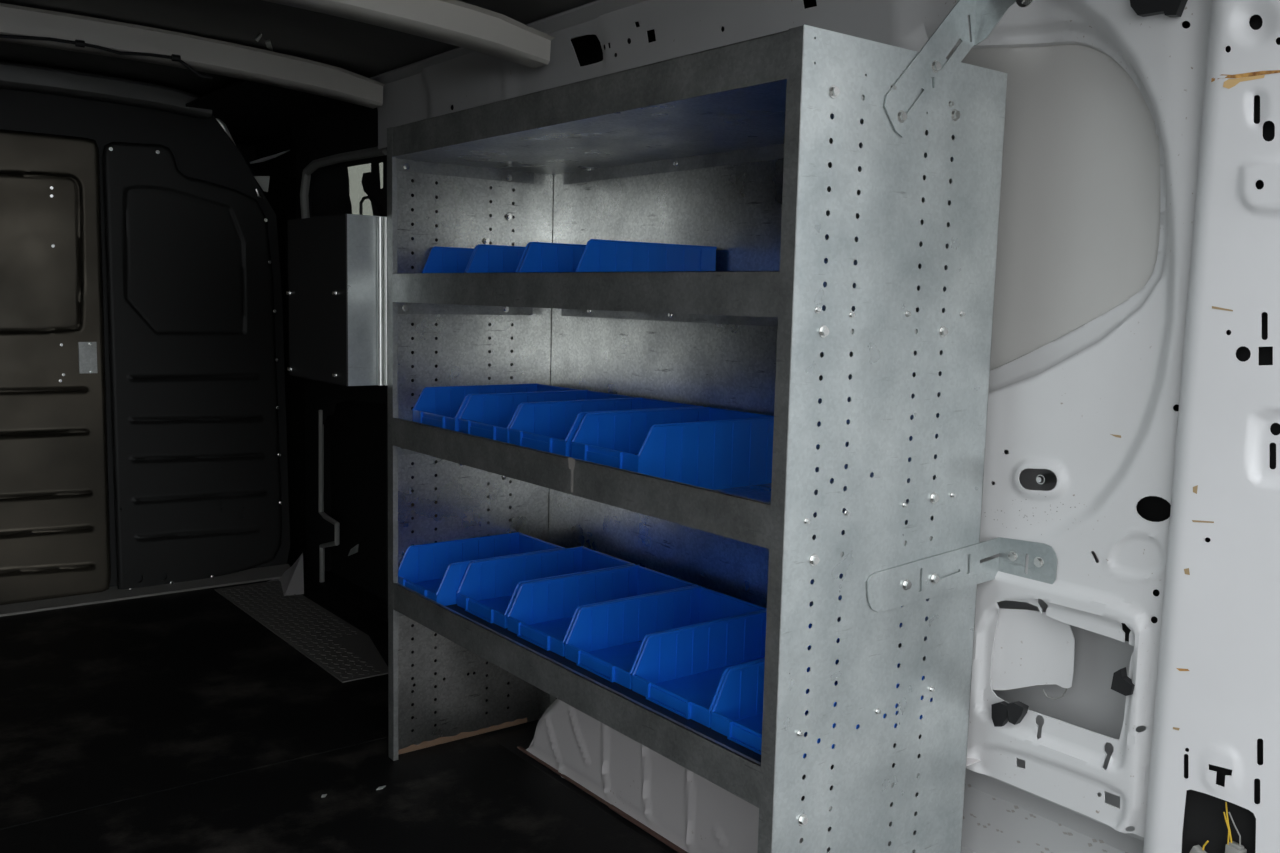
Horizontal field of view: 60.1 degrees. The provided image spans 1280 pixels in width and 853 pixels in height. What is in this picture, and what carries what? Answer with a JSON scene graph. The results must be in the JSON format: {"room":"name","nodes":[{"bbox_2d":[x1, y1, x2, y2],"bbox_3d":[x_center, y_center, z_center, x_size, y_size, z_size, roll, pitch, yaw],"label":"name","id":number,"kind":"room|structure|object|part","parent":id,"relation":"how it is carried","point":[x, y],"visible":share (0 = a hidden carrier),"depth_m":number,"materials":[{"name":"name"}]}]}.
{"room":"vehicle interior","nodes":[
{"label":"vehicle interior","id":0,"kind":"room"},
{"bbox_2d":[0,88,305,589],"bbox_3d":[-1.751,-0.220,3.126,1.850,1.550,0.700,-4,8,-37],"label":"wall","id":1,"kind":"structure","parent":0,"point":[193,309],"depth_m":3.12,"materials":[{"name":"black metal"}]},
{"bbox_2d":[0,129,110,604],"bbox_3d":[-1.658,-0.137,2.816,0.552,1.224,0.024,-4,8,-37],"label":"door","id":2,"kind":"structure","parent":1,"relation":"in","point":[55,527],"depth_m":2.90,"materials":[{"name":"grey metal"}]},
{"bbox_3d":[-1.473,-0.184,2.950,0.044,0.083,0.009,-4,8,-37],"label":"latch plate","id":3,"kind":"part","parent":2,"relation":"part of","materials":[{"name":"metal"}]},
{"bbox_2d":[0,61,211,118],"bbox_3d":[-1.700,-0.846,2.635,1.300,0.066,0.144,-4,8,-37],"label":"trim","id":4,"kind":"structure","parent":1,"relation":"attached to","point":[14,76],"depth_m":2.82,"materials":[{"name":"black plastic"}]},
{"bbox_2d":[0,564,289,616],"bbox_3d":[-1.663,0.475,2.889,1.530,0.028,0.054,-4,8,-37],"label":"baseboard","id":5,"kind":"structure","parent":1,"relation":"attached to","point":[113,593],"depth_m":3.09,"materials":[{"name":"grey"}]},
{"bbox_3d":[-1.249,-0.159,3.135,0.466,1.235,0.014,-4,8,-37],"label":"wall panel","id":6,"kind":"part","parent":1,"relation":"part of","materials":[{"name":"grey metal"}]},
{"bbox_3d":[-1.187,-0.837,3.175,0.074,0.104,0.024,-4,8,-37],"label":"edge trim","id":7,"kind":"part","parent":1,"relation":"part of","materials":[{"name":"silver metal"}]},
{"bbox_3d":[-1.097,-0.671,3.190,0.027,0.030,0.012,-4,8,-37],"label":"edge trim","id":8,"kind":"part","parent":1,"relation":"part of","materials":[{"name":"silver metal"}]},
{"bbox_3d":[-1.129,-0.725,3.301,0.048,0.048,0.004,-4,8,-37],"label":"edge trim","id":9,"kind":"part","parent":1,"relation":"part of","materials":[{"name":"silver metal"}]},
{"bbox_3d":[-1.125,-0.821,3.365,0.125,0.055,0.012,-4,8,-37],"label":"edge trim","id":10,"kind":"part","parent":1,"relation":"part of","materials":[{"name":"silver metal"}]},
{"bbox_2d":[186,79,356,145],"bbox_3d":[-1.614,-0.851,2.778,1.690,0.014,1.260,-4,8,-37],"label":"trim","id":11,"kind":"structure","parent":1,"relation":"attached to","point":[253,113],"depth_m":2.95,"materials":[{"name":"black plastic"}]},
{"bbox_2d":[0,0,595,96],"bbox_3d":[-0.954,-0.769,1.850,1.620,0.030,3.600,-4,8,-37],"label":"ceiling","id":12,"kind":"structure","parent":0,"point":[363,49],"depth_m":2.31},
{"bbox_2d":[255,33,261,41],"bbox_3d":[-0.807,-0.824,2.339,0.008,0.003,0.082,-2,7,-26],"label":"tab","id":13,"kind":"object","parent":12,"relation":"attached to","point":[259,36],"visible":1,"depth_m":2.33,"materials":[{"name":"silver metal"}]},
{"bbox_2d":[265,40,272,50],"bbox_3d":[-0.810,-0.832,2.413,0.011,0.003,0.103,0,7,-15],"label":"tab","id":14,"kind":"object","parent":12,"relation":"attached to","point":[267,42],"visible":1,"depth_m":2.40,"materials":[{"name":"silver metal"}]},
{"bbox_2d":[287,548,678,852],"bbox_3d":[-0.893,0.642,1.973,1.720,0.044,3.420,-4,8,-37],"label":"floor","id":15,"kind":"structure","parent":0,"point":[522,735],"depth_m":2.20,"materials":[{"name":"black metal"}]},
{"bbox_2d":[0,575,508,829],"bbox_3d":[-1.254,0.561,2.388,1.560,0.006,1.310,-4,8,-37],"label":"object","id":16,"kind":"structure","parent":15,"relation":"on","point":[101,704],"depth_m":2.32,"materials":[{"name":"black rubber"}]},
{"bbox_2d":[215,580,387,682],"bbox_3d":[-0.863,0.510,2.857,0.185,0.004,0.920,-4,8,-37],"label":"step","id":17,"kind":"structure","parent":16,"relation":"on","point":[338,647],"depth_m":2.80,"materials":[{"name":"grey"}]},
{"bbox_2d":[0,726,666,852],"bbox_3d":[-0.433,0.719,1.199,1.400,0.006,1.586,-4,8,-37],"label":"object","id":18,"kind":"structure","parent":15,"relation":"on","point":[473,794],"depth_m":1.83,"materials":[{"name":"black rubber"}]},
{"bbox_2d":[387,24,1006,852],"bbox_3d":[-0.033,0.087,1.737,0.356,1.143,1.089,-4,8,-37],"label":"shelving unit","id":19,"kind":"object","parent":18,"relation":"on","point":[848,300],"visible":0.95,"depth_m":1.39,"materials":[{"name":"metal"}]},
{"bbox_2d":[286,214,387,385],"bbox_3d":[-0.564,-0.237,2.067,0.094,0.300,0.291,-4,8,-37],"label":"upper cabinet","id":20,"kind":"object","parent":19,"relation":"attached to","point":[337,291],"visible":0.95,"depth_m":1.98,"materials":[{"name":"metal"}]},
{"bbox_2d":[422,244,478,272],"bbox_3d":[-0.240,-0.273,2.003,0.278,0.100,0.163,-4,8,-37],"label":"storage bin","id":21,"kind":"object","parent":19,"relation":"on","point":[440,259],"visible":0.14,"depth_m":2.01,"materials":[{"name":"blue plastic"}]},
{"bbox_3d":[-0.313,0.038,2.099,0.355,1.143,0.001,-4,8,-37],"label":"panel","id":22,"kind":"part","parent":19,"relation":"part of","materials":[{"name":"metal"}]},
{"bbox_2d":[398,532,564,605],"bbox_3d":[-0.294,0.259,2.033,0.268,0.073,0.163,-4,8,-37],"label":"storage bin","id":23,"kind":"object","parent":19,"relation":"on","point":[436,571],"visible":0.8,"depth_m":2.06,"materials":[{"name":"blue plastic"}]},
{"bbox_2d":[412,383,578,431],"bbox_3d":[-0.260,-0.019,2.024,0.272,0.100,0.163,-4,8,-37],"label":"storage bin","id":24,"kind":"object","parent":19,"relation":"on","point":[441,407],"visible":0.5,"depth_m":2.04,"materials":[{"name":"blue plastic"}]},
{"bbox_2d":[466,242,531,272],"bbox_3d":[-0.140,-0.255,1.873,0.278,0.100,0.163,-4,8,-37],"label":"storage bin","id":25,"kind":"object","parent":19,"relation":"on","point":[486,258],"visible":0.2,"depth_m":1.88,"materials":[{"name":"blue plastic"}]},
{"bbox_2d":[457,546,634,627],"bbox_3d":[-0.164,0.275,1.921,0.268,0.073,0.163,-4,8,-37],"label":"storage bin","id":26,"kind":"object","parent":19,"relation":"on","point":[488,589],"visible":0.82,"depth_m":1.96,"materials":[{"name":"blue plastic"}]},
{"bbox_2d":[458,390,640,442],"bbox_3d":[-0.155,-0.002,1.900,0.272,0.100,0.163,-4,8,-37],"label":"storage bin","id":27,"kind":"object","parent":19,"relation":"on","point":[490,416],"visible":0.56,"depth_m":1.92,"materials":[{"name":"blue plastic"}]},
{"bbox_2d":[507,565,697,656],"bbox_3d":[-0.060,0.292,1.788,0.268,0.073,0.163,-4,8,-37],"label":"storage bin","id":28,"kind":"object","parent":19,"relation":"on","point":[542,613],"visible":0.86,"depth_m":1.83,"materials":[{"name":"blue plastic"}]},
{"bbox_2d":[509,397,703,456],"bbox_3d":[-0.054,0.015,1.773,0.272,0.100,0.163,-4,8,-37],"label":"storage bin","id":29,"kind":"object","parent":19,"relation":"on","point":[551,427],"visible":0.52,"depth_m":1.79,"materials":[{"name":"blue plastic"}]},
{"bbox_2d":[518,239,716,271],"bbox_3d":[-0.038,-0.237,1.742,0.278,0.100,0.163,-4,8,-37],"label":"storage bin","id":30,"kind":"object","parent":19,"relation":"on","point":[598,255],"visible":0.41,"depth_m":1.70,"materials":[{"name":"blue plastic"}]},
{"bbox_3d":[-0.006,-0.192,1.670,0.344,0.071,0.997,-4,8,-37],"label":"shelf","id":31,"kind":"part","parent":19,"relation":"part of","materials":[{"name":"metal"}]},
{"bbox_3d":[-0.019,0.359,1.734,0.344,0.071,0.997,-4,8,-37],"label":"shelf","id":32,"kind":"part","parent":19,"relation":"part of","materials":[{"name":"metal"}]},
{"bbox_3d":[-0.012,0.061,1.699,0.344,0.071,0.997,-4,8,-37],"label":"shelf","id":33,"kind":"part","parent":19,"relation":"part of","materials":[{"name":"metal"}]},
{"bbox_2d":[565,586,766,688],"bbox_3d":[0.041,0.310,1.657,0.268,0.073,0.163,-4,8,-37],"label":"storage bin","id":34,"kind":"object","parent":19,"relation":"on","point":[607,640],"visible":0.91,"depth_m":1.70,"materials":[{"name":"blue plastic"}]},
{"bbox_2d":[571,407,773,489],"bbox_3d":[0.053,0.033,1.638,0.272,0.100,0.163,-4,8,-37],"label":"storage bin","id":35,"kind":"object","parent":19,"relation":"on","point":[712,448],"visible":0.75,"depth_m":1.60,"materials":[{"name":"blue plastic"}]},
{"bbox_3d":[-0.001,-0.439,1.641,0.344,0.070,0.997,-4,8,-37],"label":"shelf","id":36,"kind":"part","parent":19,"relation":"part of","materials":[{"name":"metal"}]},
{"bbox_2d":[632,611,838,727],"bbox_3d":[0.142,0.328,1.528,0.268,0.073,0.163,-4,8,-37],"label":"storage bin","id":37,"kind":"object","parent":19,"relation":"on","point":[683,671],"visible":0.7,"depth_m":1.56,"materials":[{"name":"blue plastic"}]},
{"bbox_3d":[0.128,-0.048,1.794,0.001,0.835,0.994,-4,8,-37],"label":"panel","id":38,"kind":"part","parent":19,"relation":"part of","materials":[{"name":"metal"}]},
{"bbox_2d":[711,642,931,757],"bbox_3d":[0.240,0.345,1.401,0.268,0.073,0.156,-4,8,-37],"label":"storage bin","id":39,"kind":"object","parent":19,"relation":"on","point":[737,711],"visible":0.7,"depth_m":1.40,"materials":[{"name":"blue plastic"}]},
{"bbox_3d":[0.296,0.144,1.314,0.355,1.143,0.001,-4,8,-37],"label":"panel","id":40,"kind":"part","parent":19,"relation":"part of","materials":[{"name":"metal"}]},
{"bbox_2d":[517,699,980,852],"bbox_3d":[0.113,0.534,1.800,0.185,0.257,0.894,-4,8,-37],"label":"wheel arch","id":41,"kind":"object","parent":15,"relation":"on","point":[687,812],"visible":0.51,"depth_m":1.80,"materials":[{"name":"paint"}]},
{"bbox_2d":[370,0,1211,837],"bbox_3d":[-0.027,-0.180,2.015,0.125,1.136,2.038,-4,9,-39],"label":"wall","id":42,"kind":"structure","parent":0,"point":[1101,147],"depth_m":1.38,"materials":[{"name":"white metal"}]},
{"bbox_2d":[0,34,211,79],"bbox_3d":[-1.121,-0.758,2.235,0.498,0.043,0.014,-4,8,-37],"label":"cable","id":43,"kind":"object","parent":42,"relation":"attached to","point":[78,43],"visible":1,"depth_m":2.25,"materials":[{"name":"black plastic"}]},
{"bbox_2d":[0,3,385,108],"bbox_3d":[-1.232,-0.778,2.206,1.512,0.093,0.115,-4,8,-37],"label":"beam","id":44,"kind":"structure","parent":42,"relation":"attached to","point":[207,55],"depth_m":2.37,"materials":[{"name":"paint"}]},
{"bbox_2d":[268,553,303,595],"bbox_3d":[-1.043,0.431,3.227,0.116,0.067,0.259,-1,7,-17],"label":"trim","id":45,"kind":"structure","parent":42,"relation":"attached to","point":[292,579],"depth_m":3.22,"materials":[{"name":"paint"}]},
{"bbox_2d":[291,105,437,635],"bbox_3d":[-0.749,-0.163,3.037,0.115,1.439,1.008,-4,8,-37],"label":"door","id":46,"kind":"structure","parent":42,"relation":"in","point":[346,427],"depth_m":3.20,"materials":[{"name":"black metal"}]},
{"bbox_2d":[348,162,382,215],"bbox_3d":[-0.685,-0.625,2.930,0.004,0.350,0.700,-4,8,-37],"label":"window","id":47,"kind":"structure","parent":46,"relation":"attached to","point":[355,173],"depth_m":3.04,"materials":[{"name":"clear glass"}]},
{"bbox_2d":[359,172,381,214],"bbox_3d":[-0.713,-0.615,2.926,0.007,0.116,0.134,-4,8,-37],"label":"strap","id":48,"kind":"object","parent":46,"relation":"hanging from","point":[377,205],"visible":0.94,"depth_m":2.94,"materials":[{"name":"black plastic"}]},
{"bbox_2d":[263,0,554,68],"bbox_3d":[-0.782,-0.683,1.620,1.504,0.089,0.115,-4,8,-37],"label":"roof beam","id":49,"kind":"structure","parent":42,"relation":"attached to","point":[453,22],"depth_m":1.93,"materials":[{"name":"paint"}]},
{"bbox_2d":[370,0,646,83],"bbox_3d":[-0.009,-0.725,1.882,0.052,0.018,2.050,-4,8,-37],"label":"trim","id":50,"kind":"structure","parent":42,"relation":"attached to","point":[591,11],"depth_m":2.06,"materials":[{"name":"white paint"}]},
{"bbox_2d":[884,0,1033,136],"bbox_3d":[0.398,-0.477,1.258,0.256,0.302,0.084,-4,8,-37],"label":"bracket","id":51,"kind":"object","parent":42,"relation":"attached to","point":[984,15],"visible":1,"depth_m":1.27,"materials":[{"name":"metal"}]},
{"bbox_3d":[0.375,-0.481,1.288,0.257,0.302,0.002,-4,8,-37],"label":"bracket plate","id":52,"kind":"part","parent":51,"relation":"part of","materials":[{"name":"metal"}]},
{"bbox_2d":[867,537,1056,611],"bbox_3d":[0.394,0.186,1.340,0.260,0.068,0.084,-4,8,-37],"label":"bracket","id":53,"kind":"object","parent":42,"relation":"attached to","point":[898,586],"visible":1,"depth_m":1.39,"materials":[{"name":"metal"}]},
{"bbox_2d":[991,701,1007,726],"bbox_3d":[0.475,0.379,1.455,0.010,0.035,0.024,-4,8,-37],"label":"clip","id":54,"kind":"object","parent":42,"relation":"attached to","point":[999,713],"visible":1,"depth_m":1.45,"materials":[{"name":"black plastic"}]},
{"bbox_2d":[1007,701,1028,724],"bbox_3d":[0.489,0.371,1.433,0.012,0.028,0.025,-4,8,-37],"label":"clip","id":55,"kind":"object","parent":42,"relation":"attached to","point":[1017,710],"visible":1,"depth_m":1.43,"materials":[{"name":"black plastic"}]},
{"bbox_2d":[912,727,1143,852],"bbox_3d":[0.505,0.567,1.456,0.096,0.321,0.350,-4,8,-37],"label":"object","id":56,"kind":"structure","parent":42,"relation":"attached to","point":[999,816],"depth_m":1.48,"materials":[{"name":"grey metal"}]},
{"bbox_3d":[0.503,0.298,1.448,0.130,0.120,0.007,7,9,40],"label":"recess plate","id":57,"kind":"part","parent":42,"relation":"part of","materials":[{"name":"white paint"}]},
{"bbox_2d":[1111,667,1134,695],"bbox_3d":[0.576,0.303,1.315,0.012,0.031,0.027,-4,8,-37],"label":"clip","id":58,"kind":"object","parent":42,"relation":"attached to","point":[1122,684],"visible":1,"depth_m":1.31,"materials":[{"name":"black plastic"}]},
{"bbox_2d":[1130,0,1187,16],"bbox_3d":[0.582,-0.476,1.241,0.012,0.038,0.068,-4,8,-37],"label":"grommet","id":59,"kind":"object","parent":42,"relation":"attached to","point":[1171,8],"visible":1,"depth_m":1.24,"materials":[{"name":"black"}]},
{"bbox_2d":[1143,0,1279,852],"bbox_3d":[0.777,0.065,1.151,0.387,1.400,0.138,8,9,44],"label":"pillar","id":60,"kind":"structure","parent":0,"point":[1216,735],"depth_m":1.20,"materials":[{"name":"white metal"}]},
{"bbox_2d":[1189,840,1208,852],"bbox_3d":[0.635,0.480,1.254,0.010,0.028,0.019,-2,7,-26],"label":"connector","id":61,"kind":"object","parent":60,"relation":"attached to","point":[1195,849],"visible":1,"depth_m":1.25,"materials":[{"name":"grey plastic"}]},
{"bbox_2d":[1223,802,1246,852],"bbox_3d":[0.660,0.454,1.228,0.012,0.068,0.026,-2,7,-26],"label":"connector","id":62,"kind":"object","parent":60,"relation":"hanging from","point":[1231,847],"visible":1,"depth_m":1.23,"materials":[{"name":"grey"}]}
]}

